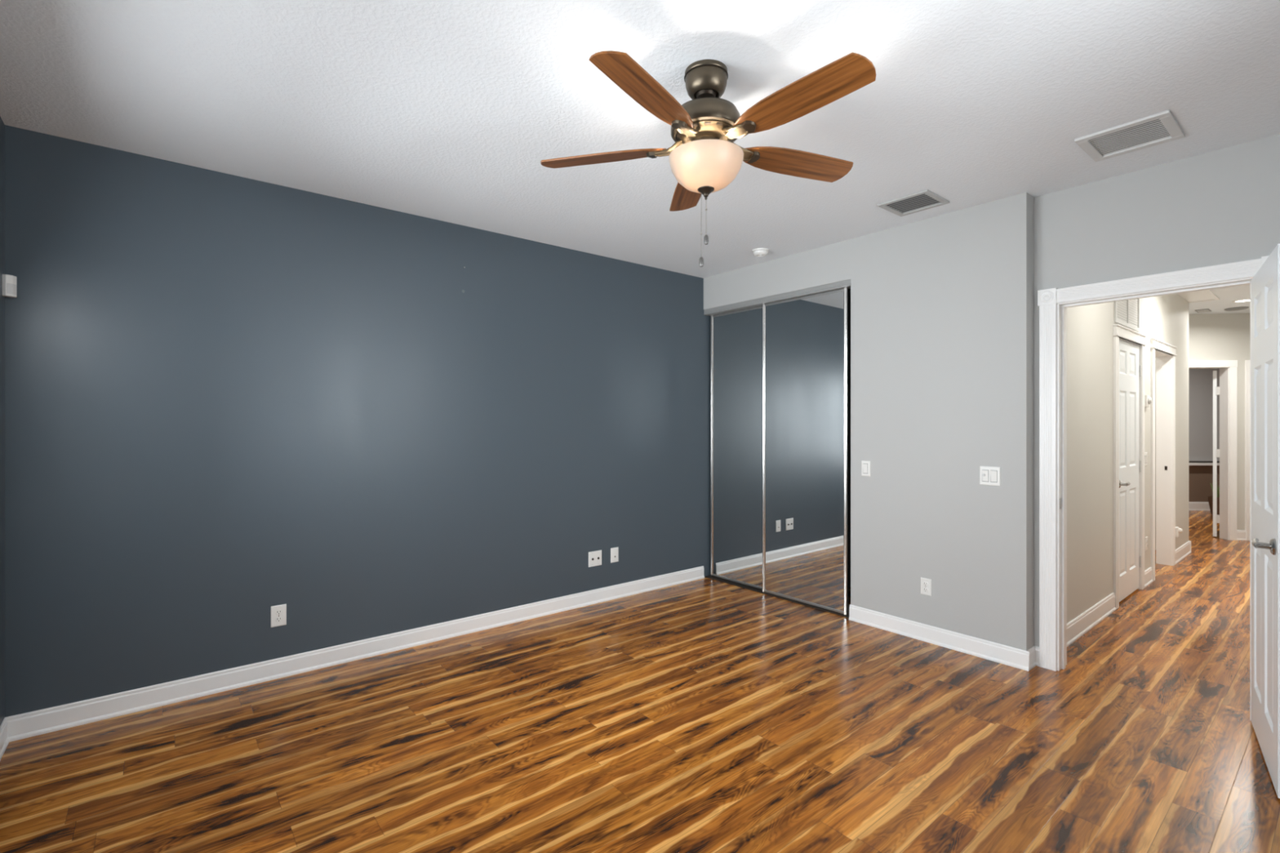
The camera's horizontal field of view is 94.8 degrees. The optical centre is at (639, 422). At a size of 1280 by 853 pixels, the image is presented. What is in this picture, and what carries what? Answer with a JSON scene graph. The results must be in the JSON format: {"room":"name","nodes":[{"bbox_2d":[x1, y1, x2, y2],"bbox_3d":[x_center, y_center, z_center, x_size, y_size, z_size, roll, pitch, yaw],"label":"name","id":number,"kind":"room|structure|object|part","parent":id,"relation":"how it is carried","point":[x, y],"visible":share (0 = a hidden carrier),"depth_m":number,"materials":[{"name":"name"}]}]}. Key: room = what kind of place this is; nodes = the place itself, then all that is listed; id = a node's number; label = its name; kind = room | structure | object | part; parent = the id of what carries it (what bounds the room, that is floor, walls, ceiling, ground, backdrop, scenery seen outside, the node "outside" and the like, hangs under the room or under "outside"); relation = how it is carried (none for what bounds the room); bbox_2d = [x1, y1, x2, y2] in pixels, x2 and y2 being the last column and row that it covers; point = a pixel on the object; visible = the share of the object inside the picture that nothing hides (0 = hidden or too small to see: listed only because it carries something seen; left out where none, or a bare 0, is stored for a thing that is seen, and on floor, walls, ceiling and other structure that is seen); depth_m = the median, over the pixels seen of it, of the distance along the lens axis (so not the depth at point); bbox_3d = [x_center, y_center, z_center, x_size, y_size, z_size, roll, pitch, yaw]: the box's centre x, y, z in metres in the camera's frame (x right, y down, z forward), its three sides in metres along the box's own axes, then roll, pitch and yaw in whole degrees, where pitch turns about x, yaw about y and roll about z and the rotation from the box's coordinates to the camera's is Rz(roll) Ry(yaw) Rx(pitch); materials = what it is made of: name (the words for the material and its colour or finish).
{"room":"empty bedroom","nodes":[
{"label":"empty bedroom","id":0,"kind":"room"},
{"bbox_2d":[0,116,4,725],"bbox_3d":[-1.511,0.046,0.907,0.120,2.740,4.300,0,0,-39],"label":"wall","id":1,"kind":"structure","parent":0,"point":[2,124],"depth_m":2.57,"materials":[{"name":"grey paint"}]},
{"bbox_2d":[0,718,8,760],"bbox_3d":[-1.455,1.362,0.946,0.016,0.108,4.288,0,0,-39],"label":"baseboard","id":2,"kind":"structure","parent":1,"relation":"attached to","point":[4,740],"depth_m":2.55,"materials":[{"name":"white paint"}]},
{"bbox_2d":[4,124,711,717],"bbox_3d":[-0.875,0.046,4.275,5.360,2.740,0.120,0,0,-39],"label":"wall","id":3,"kind":"structure","parent":0,"point":[229,399],"depth_m":3.32,"materials":[{"name":"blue paint"}]},
{"bbox_2d":[2,274,16,297],"bbox_3d":[-2.785,-0.604,2.596,0.038,0.094,0.053,0,0,6],"label":"sensor","id":4,"kind":"object","parent":3,"relation":"attached to","point":[9,282],"visible":0.92,"depth_m":2.58,"materials":[{"name":"white plastic"}]},
{"bbox_2d":[271,604,286,627],"bbox_3d":[-2.008,1.072,3.269,0.074,0.116,0.009,0,0,-39],"label":"power outlet","id":5,"kind":"object","parent":3,"relation":"attached to","point":[278,613],"visible":1,"depth_m":3.27,"materials":[{"name":"white plastic"}]},
{"bbox_2d":[275,616,282,622],"bbox_3d":[-2.007,1.092,3.268,0.034,0.027,0.004,0,0,-39],"label":"receptacle","id":6,"kind":"object","parent":5,"relation":"attached to","point":[277,619],"depth_m":3.27,"materials":[{"name":"grey plastic"}]},
{"bbox_2d":[275,609,282,615],"bbox_3d":[-2.007,1.053,3.268,0.034,0.027,0.004,0,0,-39],"label":"receptacle","id":7,"kind":"object","parent":5,"relation":"attached to","point":[277,612],"depth_m":3.27,"materials":[{"name":"grey plastic"}]},
{"bbox_2d":[4,565,704,742],"bbox_3d":[-1.117,1.362,3.991,4.386,0.108,0.016,0,0,-39],"label":"baseboard","id":8,"kind":"structure","parent":3,"relation":"attached to","point":[22,726],"depth_m":3.32,"materials":[{"name":"white paint"}]},
{"bbox_2d":[588,550,601,567],"bbox_3d":[-0.348,1.066,4.617,0.124,0.117,0.016,0,0,-39],"label":"cable jack plate","id":9,"kind":"object","parent":3,"relation":"attached to","point":[594,557],"visible":1,"depth_m":4.62,"materials":[{"name":"white plastic"}]},
{"bbox_2d":[610,546,618,563],"bbox_3d":[-0.203,1.064,4.740,0.076,0.117,0.008,0,0,-39],"label":"phone jack plate","id":10,"kind":"object","parent":3,"relation":"attached to","point":[614,551],"visible":1,"depth_m":4.74,"materials":[{"name":"white plastic"}]},
{"bbox_2d":[0,510,1279,852],"bbox_3d":[4.528,1.466,6.469,16.510,0.100,6.500,0,0,-39],"label":"floor","id":11,"kind":"structure","parent":0,"point":[704,715],"depth_m":2.52,"materials":[{"name":"brown wood"}]},
{"bbox_2d":[705,575,848,617],"bbox_3d":[1.091,1.411,4.860,0.088,0.011,1.448,0,0,-39],"label":"closet track","id":12,"kind":"object","parent":11,"relation":"on","point":[724,580],"visible":0.58,"depth_m":4.90,"materials":[{"name":"grey metal"}]},
{"bbox_2d":[711,306,762,589],"bbox_3d":[0.877,0.208,5.149,0.028,2.388,0.693,0,0,-39],"label":"mirror door","id":13,"kind":"structure","parent":12,"relation":"on","point":[736,336],"depth_m":5.18,"materials":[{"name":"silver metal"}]},
{"bbox_3d":[0.879,-0.977,5.151,0.022,0.018,0.641,0,0,-39],"label":"rail","id":14,"kind":"part","parent":13,"relation":"part of","materials":[{"name":"silver metal"}]},
{"bbox_3d":[0.879,1.393,5.151,0.022,0.018,0.641,0,0,-39],"label":"rail","id":15,"kind":"part","parent":13,"relation":"part of","materials":[{"name":"silver metal"}]},
{"bbox_2d":[762,288,848,614],"bbox_3d":[1.271,0.208,4.598,0.028,2.388,0.777,0,0,-39],"label":"mirror door","id":16,"kind":"structure","parent":12,"relation":"on","point":[805,339],"depth_m":4.58,"materials":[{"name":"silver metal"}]},
{"bbox_3d":[1.273,-0.977,4.600,0.022,0.018,0.725,0,0,-39],"label":"rail","id":17,"kind":"part","parent":16,"relation":"part of","materials":[{"name":"silver metal"}]},
{"bbox_3d":[1.273,1.393,4.600,0.022,0.018,0.725,0,0,-39],"label":"rail","id":18,"kind":"part","parent":16,"relation":"part of","materials":[{"name":"silver metal"}]},
{"bbox_2d":[0,0,1279,314],"bbox_3d":[4.528,-1.384,6.469,16.510,0.120,6.500,0,0,-39],"label":"ceiling","id":19,"kind":"structure","parent":0,"point":[451,111],"depth_m":2.40,"materials":[{"name":"white paint"}]},
{"bbox_2d":[540,50,875,266],"bbox_3d":[0.284,-0.956,2.181,1.274,0.735,1.224,0,0,-39],"label":"ceiling fan","id":20,"kind":"object","parent":19,"relation":"hanging from","point":[704,159],"visible":1,"depth_m":2.11,"materials":[{"name":"brown wood"}]},
{"bbox_3d":[-0.145,-1.046,2.322,0.515,0.007,0.142,0,13,14],"label":"fan blade","id":21,"kind":"part","parent":20,"relation":"part of","materials":[{"name":"brown wood"}]},
{"bbox_3d":[0.031,-1.046,1.877,0.142,0.007,0.515,15,8,31],"label":"fan blade","id":22,"kind":"part","parent":20,"relation":"part of","materials":[{"name":"brown wood"}]},
{"bbox_3d":[0.224,-1.046,2.628,0.142,0.007,0.515,-13,1,-4],"label":"fan blade","id":23,"kind":"part","parent":20,"relation":"part of","materials":[{"name":"brown wood"}]},
{"bbox_3d":[0.232,-0.754,2.221,0.006,0.256,0.006,0,0,28],"label":"pull chain","id":24,"kind":"part","parent":20,"relation":"part of","materials":[{"name":"silver metal"}]},
{"bbox_3d":[0.250,-0.779,2.221,0.006,0.138,0.006,0,0,28],"label":"pull chain","id":25,"kind":"part","parent":20,"relation":"part of","materials":[{"name":"silver metal"}]},
{"bbox_3d":[0.249,-0.943,2.221,0.280,0.126,0.280,0,0,-39],"label":"lamp shade","id":26,"kind":"part","parent":20,"relation":"part of","materials":[{"name":"white glass"}]},
{"bbox_3d":[0.628,-1.046,2.371,0.515,0.007,0.142,0,-13,-22],"label":"fan blade","id":27,"kind":"part","parent":20,"relation":"part of","materials":[{"name":"brown wood"}]},
{"bbox_3d":[0.509,-1.046,1.907,0.142,0.007,0.515,16,-10,-39],"label":"fan blade","id":28,"kind":"part","parent":20,"relation":"part of","materials":[{"name":"brown wood"}]},
{"bbox_2d":[751,248,768,257],"bbox_3d":[0.924,-1.303,4.513,0.124,0.041,0.124,0,0,-39],"label":"smoke detector","id":29,"kind":"object","parent":19,"relation":"attached to","point":[758,252],"visible":1,"depth_m":4.47,"materials":[{"name":"white plastic"}]},
{"bbox_3d":[0.924,-1.318,4.513,0.124,0.012,0.124,0,0,-39],"label":"plate","id":30,"kind":"part","parent":29,"relation":"part of","materials":[{"name":"white plastic"}]},
{"bbox_2d":[877,189,949,216],"bbox_3d":[1.644,-1.318,3.537,0.290,0.012,0.300,0,0,-39],"label":"ceiling vent","id":31,"kind":"object","parent":19,"relation":"in","point":[926,199],"visible":1,"depth_m":3.53,"materials":[{"name":"grey metal"}]},
{"bbox_2d":[1074,110,1185,162],"bbox_3d":[2.265,-1.318,2.723,0.346,0.012,0.334,0,0,-39],"label":"ceiling vent","id":32,"kind":"object","parent":19,"relation":"in","point":[1162,127],"visible":1,"depth_m":2.71,"materials":[{"name":"white metal"}]},
{"bbox_2d":[1177,289,1219,303],"bbox_3d":[5.726,-1.318,6.194,0.780,0.012,0.460,0,0,-39],"label":"attic hatch","id":33,"kind":"object","parent":19,"relation":"attached to","point":[1206,295],"visible":0.34,"depth_m":6.13,"materials":[{"name":"white paint"}]},
{"bbox_2d":[1194,308,1211,312],"bbox_3d":[6.636,-1.320,6.928,0.220,0.008,0.120,0,0,-39],"label":"ceiling vent","id":34,"kind":"object","parent":19,"relation":"in","point":[1206,309],"visible":1,"depth_m":6.90,"materials":[{"name":"grey metal"}]},
{"bbox_2d":[1224,306,1248,311],"bbox_3d":[6.889,-1.316,6.793,0.200,0.016,0.200,0,0,-39],"label":"ceiling vent","id":35,"kind":"object","parent":19,"relation":"attached to","point":[1234,308],"visible":1,"depth_m":6.76,"materials":[{"name":"plastic"}]},
{"bbox_2d":[1231,298,1249,302],"bbox_3d":[6.530,-1.320,6.362,0.184,0.008,0.184,0,0,-39],"label":"recessed light","id":36,"kind":"object","parent":19,"relation":"in","point":[1245,300],"visible":0.72,"depth_m":6.36,"materials":[{"name":"white plastic"}]},
{"bbox_2d":[703,192,1034,650],"bbox_3d":[1.448,0.046,4.419,0.125,2.740,2.591,0,0,-39],"label":"wall","id":37,"kind":"structure","parent":0,"point":[942,306],"depth_m":3.75,"materials":[{"name":"grey paint"}]},
{"bbox_2d":[703,279,850,315],"bbox_3d":[1.085,-1.012,4.838,0.090,0.048,1.476,0,0,-39],"label":"closet track","id":38,"kind":"object","parent":37,"relation":"attached to","point":[758,302],"visible":0.85,"depth_m":4.75,"materials":[{"name":"grey metal"}]},
{"bbox_2d":[861,460,870,476],"bbox_3d":[1.588,0.321,4.140,0.012,0.108,0.066,0,0,-39],"label":"light switch","id":39,"kind":"object","parent":37,"relation":"attached to","point":[865,465],"visible":1,"depth_m":4.14,"materials":[{"name":"white plastic"}]},
{"bbox_2d":[920,577,931,595],"bbox_3d":[1.854,1.063,3.815,0.009,0.108,0.068,0,0,-39],"label":"power outlet","id":40,"kind":"object","parent":37,"relation":"attached to","point":[926,584],"visible":1,"depth_m":3.81,"materials":[{"name":"white plastic"}]},
{"bbox_2d":[923,581,928,586],"bbox_3d":[1.852,1.044,3.813,0.004,0.027,0.034,0,0,-39],"label":"receptacle","id":41,"kind":"object","parent":40,"relation":"attached to","point":[925,583],"depth_m":3.81,"materials":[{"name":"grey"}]},
{"bbox_2d":[848,604,1039,671],"bbox_3d":[1.917,1.362,3.830,0.141,0.108,1.144,0,0,-39],"label":"baseboard","id":42,"kind":"structure","parent":37,"relation":"attached to","point":[1020,659],"depth_m":3.69,"materials":[{"name":"white paint"}]},
{"bbox_2d":[979,466,999,486],"bbox_3d":[2.091,0.318,3.518,0.015,0.112,0.112,0,0,-39],"label":"light switch","id":43,"kind":"object","parent":37,"relation":"attached to","point":[990,476],"visible":1,"depth_m":3.52,"materials":[{"name":"white plastic"}]},
{"bbox_2d":[848,133,1279,646],"bbox_3d":[2.317,0.046,4.025,0.725,2.740,4.300,0,0,-39],"label":"wall","id":44,"kind":"structure","parent":0,"point":[1220,206],"depth_m":3.04,"materials":[{"name":"grey paint"}]},
{"bbox_2d":[1037,255,1269,719],"bbox_3d":[2.684,0.323,3.085,0.168,2.186,0.986,0,0,-39],"label":"door frame","id":45,"kind":"structure","parent":44,"relation":"attached to","point":[1053,304],"depth_m":3.37,"materials":[{"name":"white paint"}]},
{"bbox_3d":[2.353,0.368,3.391,0.020,2.096,0.084,0,0,-39],"label":"casing","id":46,"kind":"part","parent":45,"relation":"part of","materials":[{"name":"white paint"}]},
{"bbox_3d":[2.634,-0.723,3.046,0.020,0.082,0.806,0,0,-39],"label":"casing","id":47,"kind":"part","parent":45,"relation":"part of","materials":[{"name":"white paint"}]},
{"bbox_2d":[1250,243,1279,798],"bbox_3d":[2.649,0.367,2.477,0.155,2.075,0.759,0,0,41],"label":"door","id":48,"kind":"structure","parent":44,"relation":"in","point":[1265,284],"depth_m":2.45,"materials":[{"name":"white paint"}]},
{"bbox_3d":[2.435,0.474,2.326,0.025,0.023,0.126,0,0,43],"label":"lever","id":49,"kind":"part","parent":48,"relation":"part of","materials":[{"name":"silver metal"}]},
{"bbox_3d":[2.411,0.474,2.271,0.056,0.064,0.064,0,0,41],"label":"handle","id":50,"kind":"part","parent":48,"relation":"part of","materials":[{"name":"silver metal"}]},
{"bbox_2d":[1066,293,1188,623],"bbox_3d":[4.175,0.046,5.014,4.615,2.740,0.112,0,0,-39],"label":"wall","id":51,"kind":"structure","parent":0,"point":[1165,318],"depth_m":4.23,"materials":[{"name":"grey paint"}]},
{"bbox_2d":[1114,298,1139,331],"bbox_3d":[3.918,-0.939,4.724,0.760,0.340,0.012,0,0,-39],"label":"air vent","id":52,"kind":"object","parent":51,"relation":"in","point":[1126,313],"visible":0.49,"depth_m":4.72,"materials":[{"name":"white metal"}]},
{"bbox_2d":[1066,540,1191,646],"bbox_3d":[4.192,1.352,5.008,4.633,0.128,0.118,0,0,-39],"label":"baseboard","id":53,"kind":"structure","parent":51,"relation":"attached to","point":[1086,620],"depth_m":4.18,"materials":[{"name":"white paint"}]},
{"bbox_2d":[1112,324,1146,609],"bbox_3d":[3.934,0.334,4.800,0.946,2.164,0.145,0,0,-39],"label":"door frame","id":54,"kind":"structure","parent":51,"relation":"attached to","point":[1122,333],"depth_m":4.87,"materials":[{"name":"white paint"}]},
{"bbox_3d":[3.640,0.377,4.494,0.082,2.078,0.018,0,0,-39],"label":"casing","id":55,"kind":"part","parent":54,"relation":"part of","materials":[{"name":"white paint"}]},
{"bbox_3d":[3.971,-0.705,4.756,0.946,0.086,0.030,0,0,-39],"label":"head casing","id":56,"kind":"part","parent":54,"relation":"part of","materials":[{"name":"white paint"}]},
{"bbox_3d":[4.294,0.377,5.027,0.082,2.078,0.018,0,0,-39],"label":"casing","id":57,"kind":"part","parent":54,"relation":"part of","materials":[{"name":"white paint"}]},
{"bbox_2d":[1119,339,1141,601],"bbox_3d":[3.972,0.375,4.763,0.748,2.050,0.095,0,0,-39],"label":"door","id":58,"kind":"structure","parent":51,"relation":"in","point":[1128,353],"depth_m":4.76,"materials":[{"name":"white paint"}]},
{"bbox_3d":[3.743,0.475,4.556,0.064,0.064,0.056,0,0,-39],"label":"handle","id":59,"kind":"part","parent":58,"relation":"part of","materials":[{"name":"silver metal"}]},
{"bbox_2d":[1144,452,1147,466],"bbox_3d":[4.406,0.316,5.122,0.120,0.116,0.012,0,0,-39],"label":"light switch","id":60,"kind":"object","parent":51,"relation":"attached to","point":[1145,453],"visible":0.92,"depth_m":5.12,"materials":[{"name":"white plastic"}]},
{"bbox_2d":[1145,536,1147,550],"bbox_3d":[4.436,1.056,5.148,0.072,0.115,0.009,0,0,-39],"label":"power outlet","id":61,"kind":"object","parent":51,"relation":"attached to","point":[1146,537],"visible":1,"depth_m":5.14,"materials":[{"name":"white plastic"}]},
{"bbox_2d":[1144,395,1151,407],"bbox_3d":[4.416,-0.189,5.109,0.090,0.110,0.044,0,0,-39],"label":"door chime","id":62,"kind":"object","parent":51,"relation":"attached to","point":[1148,400],"visible":0.91,"depth_m":5.09,"materials":[{"name":"white plastic"}]},
{"bbox_2d":[1150,337,1177,581],"bbox_3d":[4.928,0.330,5.609,1.011,2.172,0.145,0,0,-39],"label":"door frame","id":63,"kind":"structure","parent":51,"relation":"attached to","point":[1165,354],"depth_m":5.86,"materials":[{"name":"white paint"}]},
{"bbox_3d":[4.608,0.373,5.282,0.082,2.086,0.018,0,0,-39],"label":"casing","id":64,"kind":"part","parent":63,"relation":"part of","materials":[{"name":"white paint"}]},
{"bbox_3d":[4.965,-0.713,5.565,1.011,0.086,0.030,0,0,-39],"label":"head casing","id":65,"kind":"part","parent":63,"relation":"part of","materials":[{"name":"white paint"}]},
{"bbox_3d":[5.313,0.373,5.856,0.082,2.086,0.018,0,0,-39],"label":"casing","id":66,"kind":"part","parent":63,"relation":"part of","materials":[{"name":"white paint"}]},
{"bbox_2d":[1175,526,1182,537],"bbox_3d":[5.429,1.101,5.924,0.060,0.100,0.060,0,0,-39],"label":"night light","id":67,"kind":"object","parent":51,"relation":"attached to","point":[1178,530],"visible":0.89,"depth_m":5.91,"materials":[{"name":"white plastic"}]},
{"bbox_2d":[1155,356,1155,550],"bbox_3d":[3.880,0.046,7.360,2.110,2.740,3.900,0,0,-39],"label":"wall","id":68,"kind":"structure","parent":0,"point":[1155,357],"depth_m":6.56,"materials":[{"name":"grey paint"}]},
{"bbox_2d":[1188,465,1219,502],"bbox_3d":[7.162,0.046,8.515,5.600,2.740,2.555,0,0,6],"label":"wall","id":69,"kind":"structure","parent":0,"point":[1200,477],"depth_m":9.50,"materials":[{"name":"brown paint"}]},
{"bbox_2d":[1188,502,1210,511],"bbox_3d":[7.281,1.346,9.677,5.400,0.140,0.018,0,0,6],"label":"baseboard","id":70,"kind":"structure","parent":69,"relation":"attached to","point":[1197,506],"depth_m":9.49,"materials":[{"name":"white paint"}]},
{"bbox_2d":[1188,368,1219,465],"bbox_3d":[9.329,-0.201,9.431,1.095,1.765,0.090,0,0,6],"label":"window","id":71,"kind":"structure","parent":69,"relation":"in","point":[1200,380],"depth_m":9.49,"materials":[{"name":"grey"}]},
{"bbox_3d":[9.329,0.663,9.431,1.095,0.037,0.090,0,0,6],"label":"sill","id":72,"kind":"part","parent":71,"relation":"part of","materials":[{"name":"white paint"}]},
{"bbox_2d":[1188,313,1249,530],"bbox_3d":[6.976,0.046,7.192,5.500,2.740,0.115,0,0,6],"label":"wall","id":73,"kind":"structure","parent":0,"point":[1211,336],"depth_m":7.11,"materials":[{"name":"grey paint"}]},
{"bbox_2d":[1188,360,1237,540],"bbox_3d":[6.746,0.330,7.207,0.936,2.173,0.138,0,0,6],"label":"door frame","id":74,"kind":"structure","parent":73,"relation":"attached to","point":[1228,368],"depth_m":7.12,"materials":[{"name":"white paint"}]},
{"bbox_3d":[6.740,-0.716,7.148,0.936,0.082,0.020,0,0,6],"label":"head casing","id":75,"kind":"part","parent":74,"relation":"part of","materials":[{"name":"white paint"}]},
{"bbox_3d":[7.165,0.371,7.106,0.082,2.091,0.018,0,0,6],"label":"casing","id":76,"kind":"part","parent":74,"relation":"part of","materials":[{"name":"white paint"}]},
{"bbox_2d":[1213,370,1219,536],"bbox_3d":[7.375,0.379,7.517,0.075,2.050,0.750,0,0,44],"label":"door","id":77,"kind":"structure","parent":73,"relation":"in","point":[1215,389],"depth_m":7.27,"materials":[{"name":"white paint"}]},
{"bbox_2d":[1236,529,1246,540],"bbox_3d":[7.255,1.356,7.096,0.098,0.120,0.018,0,0,6],"label":"baseboard","id":78,"kind":"structure","parent":73,"relation":"attached to","point":[1241,535],"depth_m":7.09,"materials":[{"name":"white paint"}]},
{"bbox_2d":[1244,360,1249,540],"bbox_3d":[7.768,0.330,7.102,0.922,2.173,0.138,0,0,6],"label":"door frame","id":79,"kind":"structure","parent":73,"relation":"attached to","point":[1246,362],"depth_m":7.08,"materials":[{"name":"white paint"}]},
{"bbox_3d":[7.762,-0.716,7.043,0.922,0.082,0.020,0,0,6],"label":"head casing","id":80,"kind":"part","parent":79,"relation":"part of","materials":[{"name":"white paint"}]}
]}

